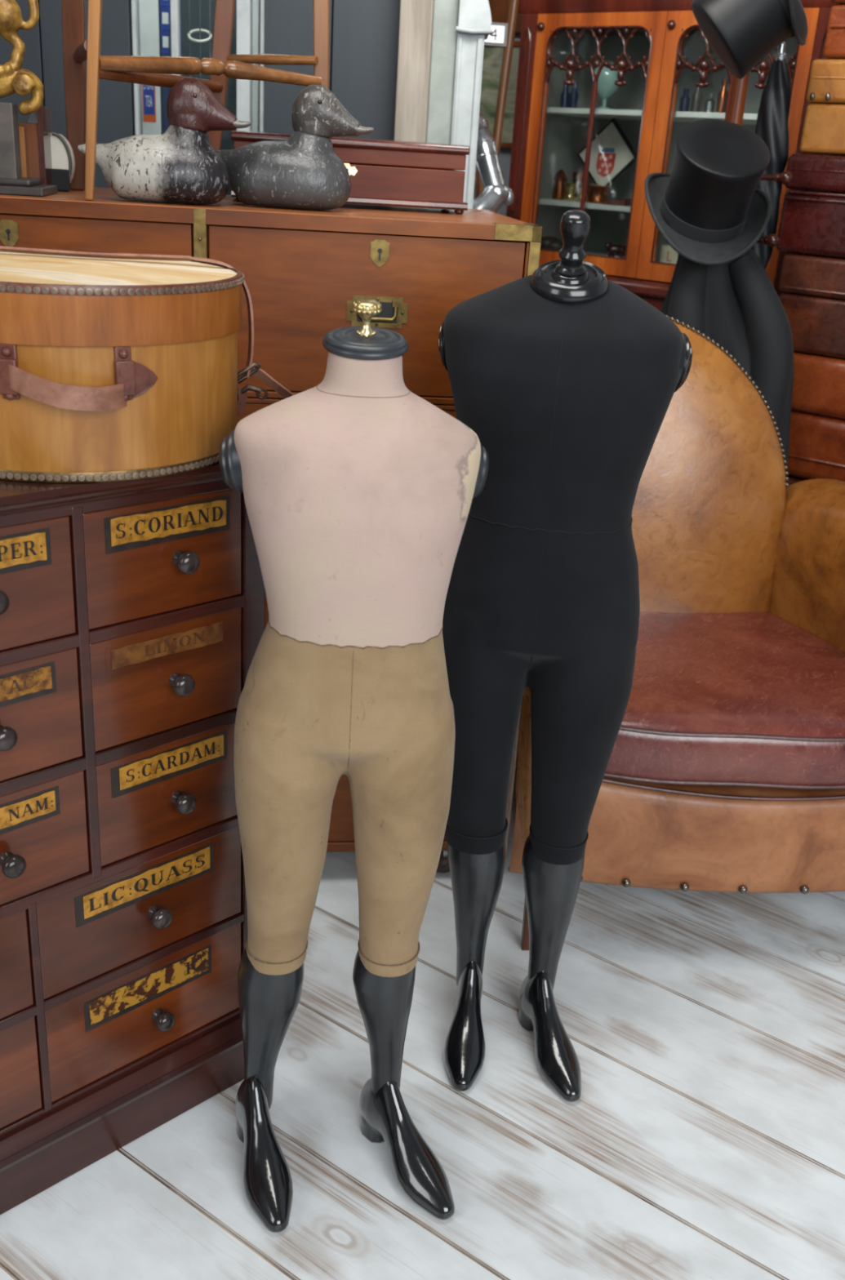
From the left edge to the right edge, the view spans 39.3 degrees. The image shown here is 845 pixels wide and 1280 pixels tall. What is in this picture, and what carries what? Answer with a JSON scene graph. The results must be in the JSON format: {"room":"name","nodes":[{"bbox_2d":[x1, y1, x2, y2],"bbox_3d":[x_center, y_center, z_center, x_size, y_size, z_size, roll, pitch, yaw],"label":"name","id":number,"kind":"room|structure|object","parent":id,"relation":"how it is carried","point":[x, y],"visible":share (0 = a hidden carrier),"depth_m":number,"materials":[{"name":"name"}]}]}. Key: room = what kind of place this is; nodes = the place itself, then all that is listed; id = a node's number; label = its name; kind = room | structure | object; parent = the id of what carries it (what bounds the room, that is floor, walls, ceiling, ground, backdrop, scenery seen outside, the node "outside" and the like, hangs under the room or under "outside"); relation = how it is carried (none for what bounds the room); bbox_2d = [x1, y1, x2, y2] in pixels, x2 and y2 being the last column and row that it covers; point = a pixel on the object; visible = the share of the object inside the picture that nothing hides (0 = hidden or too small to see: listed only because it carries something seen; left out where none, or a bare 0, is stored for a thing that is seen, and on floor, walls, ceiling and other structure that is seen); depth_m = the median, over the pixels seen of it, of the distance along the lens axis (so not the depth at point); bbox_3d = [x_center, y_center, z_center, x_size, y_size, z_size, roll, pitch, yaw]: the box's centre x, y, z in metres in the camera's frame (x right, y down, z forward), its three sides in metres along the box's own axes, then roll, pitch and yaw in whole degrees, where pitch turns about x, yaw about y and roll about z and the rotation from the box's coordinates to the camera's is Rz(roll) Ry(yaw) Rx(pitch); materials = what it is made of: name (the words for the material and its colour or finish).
{"room":"antique shop","nodes":[
{"label":"antique shop","id":0,"kind":"room"},
{"bbox_2d":[0,0,399,187],"bbox_3d":[-2.186,-1.460,2.950,4.252,3.000,0.060,4,22,0],"label":"wall","id":1,"kind":"structure","parent":0,"point":[363,34],"depth_m":2.89,"materials":[{"name":"grey paint"}]},
{"bbox_2d":[131,0,264,135],"bbox_3d":[-0.536,-1.620,2.831,0.325,1.220,0.060,4,22,0],"label":"window","id":2,"kind":"structure","parent":1,"relation":"in","point":[244,7],"depth_m":2.89,"materials":[{"name":"white paint"}]},
{"bbox_2d":[137,0,260,195],"bbox_3d":[-0.620,-1.293,3.313,0.800,2.600,0.560,4,22,0],"label":"wall niche","id":3,"kind":"object","parent":1,"relation":"in","point":[227,143],"depth_m":3.42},
{"bbox_2d":[138,0,161,134],"bbox_3d":[-0.713,-1.509,3.099,0.050,0.750,0.008,4,22,0],"label":"sign","id":4,"kind":"object","parent":3,"relation":"attached to","point":[148,18],"visible":0.52,"depth_m":3.09,"materials":[{"name":"white paper"}]},
{"bbox_2d":[161,53,169,133],"bbox_3d":[-0.680,-1.350,3.178,0.024,0.400,0.030,4,22,0],"label":"box","id":5,"kind":"object","parent":3,"relation":"on","point":[166,91],"visible":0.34,"depth_m":3.13,"materials":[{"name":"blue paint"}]},
{"bbox_2d":[160,30,168,53],"bbox_3d":[-0.667,-1.560,3.091,0.024,0.054,0.031,4,22,0],"label":"tin","id":6,"kind":"object","parent":5,"relation":"on","point":[164,33],"visible":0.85,"depth_m":3.08,"materials":[{"name":"blue metal"}]},
{"bbox_2d":[160,6,170,30],"bbox_3d":[-0.663,-1.611,3.070,0.024,0.054,0.031,4,22,0],"label":"tin","id":7,"kind":"object","parent":6,"relation":"on","point":[165,11],"visible":0.88,"depth_m":3.06,"materials":[{"name":"blue metal"}]},
{"bbox_2d":[160,0,170,7],"bbox_3d":[-0.660,-1.661,3.049,0.024,0.054,0.031,4,22,0],"label":"tin","id":8,"kind":"object","parent":7,"relation":"on","point":[162,2],"visible":0.78,"depth_m":3.04,"materials":[{"name":"blue metal"}]},
{"bbox_2d":[168,13,183,91],"bbox_3d":[-0.648,-1.440,3.124,0.036,0.610,0.036,4,22,0],"label":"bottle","id":9,"kind":"object","parent":3,"relation":"on","point":[169,32],"visible":0.14,"depth_m":3.07,"materials":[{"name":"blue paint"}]},
{"bbox_2d":[187,0,212,79],"bbox_3d":[-0.570,-1.870,3.011,0.065,0.900,0.031,4,22,0],"label":"ring","id":10,"kind":"object","parent":3,"relation":"hanging from","point":[200,29],"visible":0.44,"depth_m":3.12,"materials":[{"name":"white paint"}]},
{"bbox_2d":[252,0,259,131],"bbox_3d":[-0.435,-1.734,3.095,0.017,1.200,0.020,4,22,0],"label":"upright","id":11,"kind":"object","parent":3,"relation":"attached to","point":[255,3],"visible":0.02,"depth_m":3.15,"materials":[{"name":"wood"}]},
{"bbox_2d":[394,0,433,142],"bbox_3d":[-0.025,-1.296,2.885,0.077,3.000,0.120,4,22,0],"label":"trim","id":12,"kind":"structure","parent":1,"relation":"attached to","point":[415,19],"depth_m":2.80,"materials":[{"name":"beige wood"}]},
{"bbox_2d":[426,0,459,144],"bbox_3d":[0.044,-1.300,2.906,0.060,3.000,0.135,4,22,0],"label":"trim","id":13,"kind":"structure","parent":1,"relation":"attached to","point":[446,12],"depth_m":2.81,"materials":[{"name":"grey paint"}]},
{"bbox_2d":[450,0,493,208],"bbox_3d":[0.089,-0.918,3.038,0.088,2.200,0.178,4,22,0],"label":"trim","id":14,"kind":"structure","parent":1,"relation":"attached to","point":[474,20],"depth_m":2.80,"materials":[{"name":"white paint"}]},
{"bbox_2d":[0,812,844,1279],"bbox_3d":[0.570,0.921,1.614,13.255,0.060,11.843,4,22,0],"label":"floor","id":15,"kind":"structure","parent":0,"point":[704,1137],"depth_m":1.84,"materials":[{"name":"white wood"}]},
{"bbox_2d":[0,462,265,1214],"bbox_3d":[-0.659,0.233,1.671,0.766,1.024,0.514,-17,30,-40],"label":"base cabinet","id":16,"kind":"object","parent":15,"relation":"on","point":[132,611],"visible":0.94,"depth_m":1.59,"materials":[{"name":"brown wood"}]},
{"bbox_2d":[0,245,294,482],"bbox_3d":[-0.403,-0.344,1.511,0.552,0.276,0.453,4,22,0],"label":"box","id":17,"kind":"object","parent":16,"relation":"on","point":[114,366],"visible":0.96,"depth_m":1.36,"materials":[{"name":"brown wood"}]},
{"bbox_2d":[0,186,542,873],"bbox_3d":[-0.432,-0.204,2.408,1.135,1.299,0.568,1,23,-7],"label":"chest","id":18,"kind":"object","parent":15,"relation":"on","point":[304,270],"visible":0.11,"depth_m":1.98,"materials":[{"name":"brown wood"}]},
{"bbox_2d":[0,0,57,196],"bbox_3d":[-0.669,-0.968,1.896,0.134,0.474,0.145,1,23,-7],"label":"gilded statue","id":19,"kind":"object","parent":18,"relation":"on","point":[13,78],"visible":1,"depth_m":1.91,"materials":[{"name":"gold metal"}]},
{"bbox_2d":[18,106,53,185],"bbox_3d":[-0.687,-0.864,2.083,0.059,0.138,0.098,1,23,-7],"label":"case","id":20,"kind":"object","parent":18,"relation":"on","point":[34,139],"visible":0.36,"depth_m":2.05,"materials":[{"name":"brown wood"}]},
{"bbox_2d":[50,131,75,191],"bbox_3d":[-0.650,-0.861,2.133,0.044,0.100,0.058,1,23,-7],"label":"clock","id":21,"kind":"object","parent":18,"relation":"on","point":[63,161],"visible":0.87,"depth_m":2.11,"materials":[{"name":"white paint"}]},
{"bbox_2d":[77,78,250,204],"bbox_3d":[-0.425,-0.822,1.948,0.284,0.192,0.129,2,22,-4],"label":"duck","id":22,"kind":"object","parent":18,"relation":"on","point":[180,164],"visible":0.98,"depth_m":1.92},
{"bbox_2d":[61,0,328,200],"bbox_3d":[-0.379,-1.072,1.979,0.456,0.636,0.471,-8,25,-27],"label":"wooden stool","id":23,"kind":"object","parent":18,"relation":"on","point":[82,57],"visible":0.91,"depth_m":2.02,"materials":[{"name":"brown wood"}]},
{"bbox_2d":[214,84,373,209],"bbox_3d":[-0.229,-0.841,2.017,0.290,0.197,0.133,4,22,0],"label":"duck","id":24,"kind":"object","parent":18,"relation":"on","point":[304,171],"visible":0.96,"depth_m":1.98},
{"bbox_2d":[231,130,469,214],"bbox_3d":[-0.141,-0.891,2.254,0.434,0.120,0.218,1,23,-7],"label":"box","id":25,"kind":"object","parent":18,"relation":"on","point":[382,172],"visible":0.62,"depth_m":2.17,"materials":[{"name":"brown wood"}]},
{"bbox_2d":[218,298,488,1232],"bbox_3d":[-0.097,0.202,1.544,0.328,1.243,0.272,0,23,-9],"label":"mannequin","id":26,"kind":"object","parent":15,"relation":"on","point":[358,490],"visible":1,"depth_m":1.46},
{"bbox_2d":[479,124,488,195],"bbox_3d":[0.139,-0.829,3.764,0.028,1.490,0.024,4,22,0],"label":"wooden post","id":27,"kind":"object","parent":15,"relation":"on","point":[481,186],"visible":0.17,"depth_m":3.54,"materials":[{"name":"brown wood"}]},
{"bbox_2d":[472,112,513,213],"bbox_3d":[0.036,-0.813,3.426,0.300,1.705,0.388,-4,24,-18],"label":"suit","id":28,"kind":"object","parent":15,"relation":"on","point":[495,193],"visible":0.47,"depth_m":3.14,"materials":[{"name":"metal"}]},
{"bbox_2d":[492,0,519,156],"bbox_3d":[0.152,-0.959,3.495,0.135,1.943,0.029,4,22,0],"label":"wooden pole","id":29,"kind":"object","parent":15,"relation":"on","point":[513,4],"visible":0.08,"depth_m":3.24,"materials":[{"name":"brown wood"}]},
{"bbox_2d":[438,208,692,1102],"bbox_3d":[0.166,0.064,1.788,0.348,1.344,0.299,4,22,0],"label":"mannequin","id":30,"kind":"object","parent":15,"relation":"on","point":[567,379],"visible":0.98,"depth_m":1.69},
{"bbox_2d":[506,0,836,311],"bbox_3d":[0.681,-0.882,3.440,0.961,1.897,0.407,20,28,35],"label":"display cabinet","id":31,"kind":"object","parent":15,"relation":"on","point":[660,50],"visible":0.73,"depth_m":3.27,"materials":[{"name":"brown wood"}]},
{"bbox_2d":[540,235,563,250],"bbox_3d":[0.386,-1.188,3.550,0.090,0.042,0.062,13,24,23],"label":"stone ornament","id":32,"kind":"object","parent":31,"relation":"on","point":[549,242],"visible":0.67,"depth_m":3.53,"materials":[{"name":"black stone"}]},
{"bbox_2d":[551,168,567,199],"bbox_3d":[0.405,-1.344,3.490,0.044,0.084,0.044,4,22,0],"label":"copper canister","id":33,"kind":"object","parent":31,"relation":"on","point":[558,192],"visible":0.96,"depth_m":3.48,"materials":[{"name":"brown metal"}]},
{"bbox_2d":[560,84,569,107],"bbox_3d":[0.413,-1.577,3.427,0.026,0.076,0.026,4,22,0],"label":"bottle","id":34,"kind":"object","parent":31,"relation":"on","point":[564,102],"visible":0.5,"depth_m":3.42,"materials":[{"name":"blue glass"}]},
{"bbox_2d":[563,182,577,200],"bbox_3d":[0.433,-1.311,3.463,0.042,0.048,0.042,4,22,0],"label":"brass pot","id":35,"kind":"object","parent":31,"relation":"on","point":[570,188],"visible":0.95,"depth_m":3.45,"materials":[{"name":"gold metal"}]},
{"bbox_2d":[568,80,578,107],"bbox_3d":[0.436,-1.569,3.410,0.026,0.076,0.026,4,22,0],"label":"bottle","id":36,"kind":"object","parent":31,"relation":"on","point":[573,98],"visible":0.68,"depth_m":3.40,"materials":[{"name":"blue glass"}]},
{"bbox_2d":[572,171,590,198],"bbox_3d":[0.469,-1.353,3.527,0.052,0.080,0.052,4,22,0],"label":"jar","id":37,"kind":"object","parent":31,"relation":"on","point":[577,176],"visible":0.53,"depth_m":3.50,"materials":[{"name":"clear glass"}]},
{"bbox_2d":[574,183,587,201],"bbox_3d":[0.464,-1.300,3.441,0.042,0.048,0.042,4,22,0],"label":"brass pot","id":38,"kind":"object","parent":31,"relation":"on","point":[579,186],"visible":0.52,"depth_m":3.43,"materials":[{"name":"gold metal"}]},
{"bbox_2d":[586,183,599,198],"bbox_3d":[0.494,-1.295,3.430,0.036,0.050,0.036,4,22,0],"label":"jar","id":39,"kind":"object","parent":31,"relation":"on","point":[588,184],"visible":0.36,"depth_m":3.42,"materials":[{"name":"clear glass"}]},
{"bbox_2d":[586,185,609,203],"bbox_3d":[0.503,-1.276,3.388,0.062,0.048,0.062,4,22,0],"label":"jar","id":40,"kind":"object","parent":31,"relation":"on","point":[597,193],"visible":0.94,"depth_m":3.37,"materials":[{"name":"brown metal"}]},
{"bbox_2d":[594,61,618,109],"bbox_3d":[0.518,-1.563,3.341,0.084,0.128,0.084,4,22,0],"label":"vase","id":41,"kind":"object","parent":31,"relation":"on","point":[606,87],"visible":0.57,"depth_m":3.31,"materials":[{"name":"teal glass"}]},
{"bbox_2d":[577,118,636,186],"bbox_3d":[0.540,-1.411,3.453,0.037,0.204,0.204,-17,30,-41],"label":"painted panel","id":42,"kind":"object","parent":31,"relation":"on","point":[612,153],"visible":0.95,"depth_m":3.44,"materials":[{"name":"white paint"}]},
{"bbox_2d":[604,241,626,257],"bbox_3d":[0.562,-1.115,3.395,0.090,0.045,0.042,13,24,22],"label":"animal","id":43,"kind":"object","parent":31,"relation":"on","point":[615,250],"visible":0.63,"depth_m":3.38},
{"bbox_2d":[600,198,631,205],"bbox_3d":[0.544,-1.233,3.327,0.077,0.020,0.040,20,28,35],"label":"book","id":44,"kind":"object","parent":31,"relation":"on","point":[623,202],"visible":1,"depth_m":3.31,"materials":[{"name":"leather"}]},
{"bbox_2d":[659,244,678,263],"bbox_3d":[0.681,-1.062,3.273,0.053,0.054,0.003,20,28,35],"label":"card","id":45,"kind":"object","parent":31,"relation":"on","point":[668,255],"visible":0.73,"depth_m":3.27,"materials":[{"name":"beige paper"}]},
{"bbox_2d":[678,88,690,111],"bbox_3d":[0.709,-1.456,3.200,0.028,0.060,0.028,4,22,0],"label":"flask","id":46,"kind":"object","parent":31,"relation":"on","point":[684,103],"visible":0.78,"depth_m":3.19,"materials":[{"name":"blue glass"}]},
{"bbox_2d":[690,82,702,111],"bbox_3d":[0.737,-1.453,3.177,0.028,0.075,0.028,4,22,0],"label":"flask","id":47,"kind":"object","parent":31,"relation":"on","point":[696,99],"visible":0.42,"depth_m":3.17,"materials":[{"name":"glass"}]},
{"bbox_2d":[703,93,715,112],"bbox_3d":[0.767,-1.430,3.159,0.028,0.050,0.028,4,22,0],"label":"flask","id":48,"kind":"object","parent":31,"relation":"on","point":[709,104],"visible":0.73,"depth_m":3.15,"materials":[{"name":"glass"}]},
{"bbox_2d":[715,79,728,112],"bbox_3d":[0.795,-1.437,3.132,0.028,0.085,0.028,4,22,0],"label":"flask","id":49,"kind":"object","parent":31,"relation":"on","point":[722,95],"visible":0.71,"depth_m":3.12,"materials":[{"name":"orange glass"}]},
{"bbox_2d":[505,314,844,950],"bbox_3d":[0.598,-0.044,2.396,0.926,1.128,0.800,4,22,0],"label":"armchair","id":50,"kind":"object","parent":15,"relation":"on","point":[725,772],"visible":0.59,"depth_m":2.26,"materials":[{"name":"brown leather"}]},
{"bbox_2d":[605,611,844,785],"bbox_3d":[0.610,0.082,2.386,0.670,0.120,0.677,4,22,0],"label":"seat cushion","id":51,"kind":"object","parent":50,"relation":"on","point":[717,698],"depth_m":2.15,"materials":[{"name":"red leather"}]},
{"bbox_2d":[726,71,792,246],"bbox_3d":[0.669,-0.620,2.861,0.231,1.850,0.294,4,22,0],"label":"coat stand","id":52,"kind":"object","parent":15,"relation":"on","point":[739,86],"visible":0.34,"depth_m":2.63,"materials":[{"name":"brown wood"}]},
{"bbox_2d":[644,119,771,265],"bbox_3d":[0.612,-0.963,2.541,0.274,0.284,0.318,4,22,0],"label":"top hat","id":53,"kind":"object","parent":52,"relation":"hanging from","point":[710,210],"visible":1,"depth_m":2.48,"materials":[{"name":"black fabric"}]},
{"bbox_2d":[660,248,793,476],"bbox_3d":[0.697,-0.555,2.694,0.353,0.662,0.130,4,22,0],"label":"coat","id":54,"kind":"object","parent":52,"relation":"hanging from","point":[735,303],"visible":0.34,"depth_m":2.60,"materials":[{"name":"black fabric"}]},
{"bbox_2d":[691,0,807,79],"bbox_3d":[0.675,-1.284,2.413,0.255,0.253,0.250,4,22,0],"label":"top hat","id":55,"kind":"object","parent":52,"relation":"hanging from","point":[741,33],"visible":1,"depth_m":2.36,"materials":[{"name":"black fabric"}]},
{"bbox_2d":[751,41,791,269],"bbox_3d":[0.787,-1.033,2.709,0.157,0.650,0.079,-7,24,-23],"label":"folded umbrella","id":56,"kind":"object","parent":52,"relation":"hanging from","point":[771,124],"visible":0.64,"depth_m":2.63,"materials":[{"name":"black fabric"}]},
{"bbox_2d":[785,475,808,484],"bbox_3d":[1.061,-0.046,2.994,0.526,0.732,0.337,20,28,35],"label":"case","id":57,"kind":"object","parent":15,"relation":"on","point":[792,480],"visible":0.02,"depth_m":2.82,"materials":[{"name":"brown leather"}]},
{"bbox_2d":[786,351,844,481],"bbox_3d":[1.109,-0.510,2.780,0.551,0.286,0.308,20,28,35],"label":"case","id":58,"kind":"object","parent":57,"relation":"on","point":[816,446],"visible":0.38,"depth_m":2.74,"materials":[{"name":"brown leather"}]},
{"bbox_2d":[778,253,844,358],"bbox_3d":[1.115,-0.746,2.693,0.536,0.211,0.304,20,28,35],"label":"case","id":59,"kind":"object","parent":58,"relation":"on","point":[813,304],"visible":0.77,"depth_m":2.68,"materials":[{"name":"brown leather"}]},
{"bbox_2d":[776,153,844,257],"bbox_3d":[1.113,-0.947,2.621,0.551,0.208,0.308,20,28,35],"label":"case","id":60,"kind":"object","parent":59,"relation":"on","point":[812,222],"visible":0.96,"depth_m":2.62,"materials":[{"name":"red leather"}]},
{"bbox_2d":[800,59,844,155],"bbox_3d":[1.113,-1.131,2.543,0.506,0.186,0.286,20,28,35],"label":"case","id":61,"kind":"object","parent":60,"relation":"on","point":[824,125],"visible":0.99,"depth_m":2.56,"materials":[{"name":"leather"}]},
{"bbox_2d":[823,0,844,59],"bbox_3d":[1.131,-1.292,2.475,0.491,0.159,0.279,20,28,35],"label":"case","id":62,"kind":"object","parent":61,"relation":"on","point":[834,45],"visible":0.99,"depth_m":2.52,"materials":[{"name":"leather"}]},
{"bbox_2d":[488,0,522,216],"bbox_3d":[1.306,-1.409,3.102,8.000,3.200,0.130,20,28,35],"label":"wall","id":63,"kind":"structure","parent":0,"point":[499,9],"depth_m":3.75,"materials":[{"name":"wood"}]},
{"bbox_2d":[484,22,507,46],"bbox_3d":[0.154,-1.520,2.967,0.116,0.052,0.014,2,22,-5],"label":"number sign","id":64,"kind":"object","parent":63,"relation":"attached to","point":[499,37],"visible":0.78,"depth_m":2.97,"materials":[{"name":"white ceramic"}]},
{"bbox_2d":[479,40,519,148],"bbox_3d":[0.183,-1.786,3.877,0.470,0.312,0.028,20,28,35],"label":"landscape painting","id":65,"kind":"object","parent":63,"relation":"attached to","point":[492,55],"visible":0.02,"depth_m":3.82,"materials":[{"name":"fabric"}]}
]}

